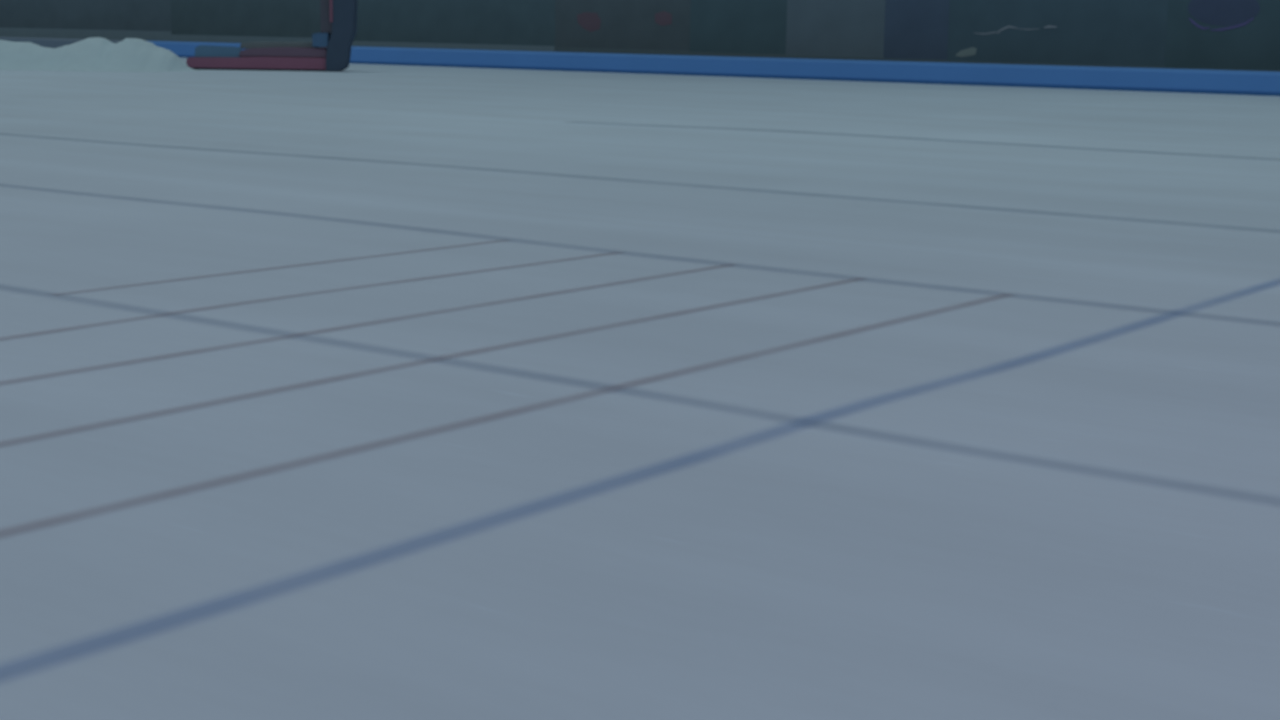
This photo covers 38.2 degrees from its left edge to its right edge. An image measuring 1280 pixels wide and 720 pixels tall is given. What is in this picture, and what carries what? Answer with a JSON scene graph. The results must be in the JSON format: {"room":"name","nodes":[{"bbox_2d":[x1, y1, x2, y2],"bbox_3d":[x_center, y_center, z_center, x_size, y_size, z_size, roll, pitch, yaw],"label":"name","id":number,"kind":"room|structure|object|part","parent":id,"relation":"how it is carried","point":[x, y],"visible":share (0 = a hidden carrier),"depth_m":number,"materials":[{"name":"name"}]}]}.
{"room":"ice rink","nodes":[
{"label":"ice rink","id":0,"kind":"room"},
{"bbox_2d":[0,57,1279,719],"bbox_3d":[-21.636,-5.468,37.240,200.000,0.120,57.600,9,13,36],"label":"floor","id":1,"kind":"structure","parent":0,"point":[358,391],"depth_m":7.77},
{"bbox_2d":[0,37,200,71],"bbox_3d":[-19.682,-8.830,52.935,14.269,0.914,3.700,1,10,0],"label":"heap","id":2,"kind":"object","parent":1,"relation":"on","point":[95,53],"visible":1,"depth_m":52.08,"materials":[{"name":"white snow"}]},
{"bbox_2d":[186,0,356,71],"bbox_3d":[-10.805,-10.028,54.903,4.983,2.805,2.020,1,10,0],"label":"machine","id":3,"kind":"object","parent":1,"relation":"on","point":[330,49],"visible":0.99,"depth_m":54.22,"materials":[{"name":"red paint"}]},
{"bbox_3d":[-12.388,-9.052,54.309,1.378,0.360,0.060,1,10,0],"label":"blade","id":4,"kind":"part","parent":3,"relation":"part of","materials":[{"name":"blue metal"}]},
{"bbox_2d":[240,42,319,48],"bbox_3d":[-10.645,-9.323,54.890,2.274,0.217,0.900,1,10,0],"label":"hood","id":5,"kind":"object","parent":3,"relation":"attached to","point":[246,45],"depth_m":54.45,"materials":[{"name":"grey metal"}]},
{"bbox_3d":[-9.158,-10.292,54.189,0.352,1.397,0.370,1,10,0],"label":"panel","id":6,"kind":"part","parent":3,"relation":"part of","materials":[{"name":"grey metal"}]},
{"bbox_3d":[0.195,-10.312,65.453,200.000,0.119,14.400,9,13,36],"label":"floor","id":7,"kind":"structure","parent":0,"visible":0},
{"bbox_2d":[0,37,122,47],"bbox_3d":[-39.297,-15.045,86.292,51.280,0.585,0.480,9,13,36],"label":"padding","id":8,"kind":"object","parent":7,"relation":"on","point":[44,42],"visible":0.2,"depth_m":74.42,"materials":[{"name":"plastic"}]},
{"bbox_2d":[0,0,171,40],"bbox_3d":[-75.984,-22.366,116.760,144.104,3.000,0.130,9,13,36],"label":"display board","id":9,"kind":"object","parent":7,"relation":"on","point":[147,20],"visible":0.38,"depth_m":77.14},
{"bbox_2d":[171,0,320,42],"bbox_3d":[-14.767,-13.123,70.978,9.892,3.000,0.130,9,13,36],"label":"display board","id":10,"kind":"object","parent":7,"relation":"on","point":[220,21],"visible":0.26,"depth_m":71.31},
{"bbox_2d":[352,0,554,51],"bbox_3d":[-6.830,-11.924,65.042,10.072,3.000,0.130,9,13,36],"label":"display board","id":11,"kind":"object","parent":7,"relation":"on","point":[513,25],"visible":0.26,"depth_m":64.64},
{"bbox_2d":[554,0,690,54],"bbox_3d":[-0.604,-10.984,60.386,5.585,3.000,0.130,9,13,36],"label":"display board","id":12,"kind":"object","parent":7,"relation":"on","point":[660,27],"visible":0.8,"depth_m":60.30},
{"bbox_2d":[148,41,1279,95],"bbox_3d":[26.293,-5.141,37.239,113.700,0.585,0.480,9,13,36],"label":"padding","id":13,"kind":"object","parent":7,"relation":"on","point":[1204,81],"visible":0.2,"depth_m":52.39,"materials":[{"name":"blue plastic"}]},
{"bbox_2d":[689,0,786,57],"bbox_3d":[3.056,-10.431,57.648,3.619,3.000,0.130,9,13,36],"label":"display board","id":14,"kind":"object","parent":7,"relation":"on","point":[733,28],"visible":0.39,"depth_m":57.59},
{"bbox_2d":[785,0,884,60],"bbox_3d":[5.860,-10.008,55.552,3.429,3.000,0.130,9,13,36],"label":"display board","id":15,"kind":"object","parent":7,"relation":"on","point":[815,29],"visible":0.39,"depth_m":55.51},
{"bbox_2d":[883,0,949,61],"bbox_3d":[8.062,-9.675,53.904,2.108,3.000,0.130,9,13,36],"label":"display board","id":16,"kind":"object","parent":7,"relation":"on","point":[914,30],"visible":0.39,"depth_m":53.88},
{"bbox_2d":[947,0,1168,67],"bbox_3d":[11.488,-9.158,51.342,6.506,3.000,0.130,9,13,36],"label":"display board","id":17,"kind":"object","parent":7,"relation":"on","point":[1099,33],"visible":0.9,"depth_m":51.21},
{"bbox_2d":[1164,0,1279,70],"bbox_3d":[20.558,-7.789,44.559,16.306,3.000,0.130,9,13,36],"label":"display board","id":18,"kind":"object","parent":7,"relation":"on","point":[1244,35],"visible":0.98,"depth_m":48.46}
]}

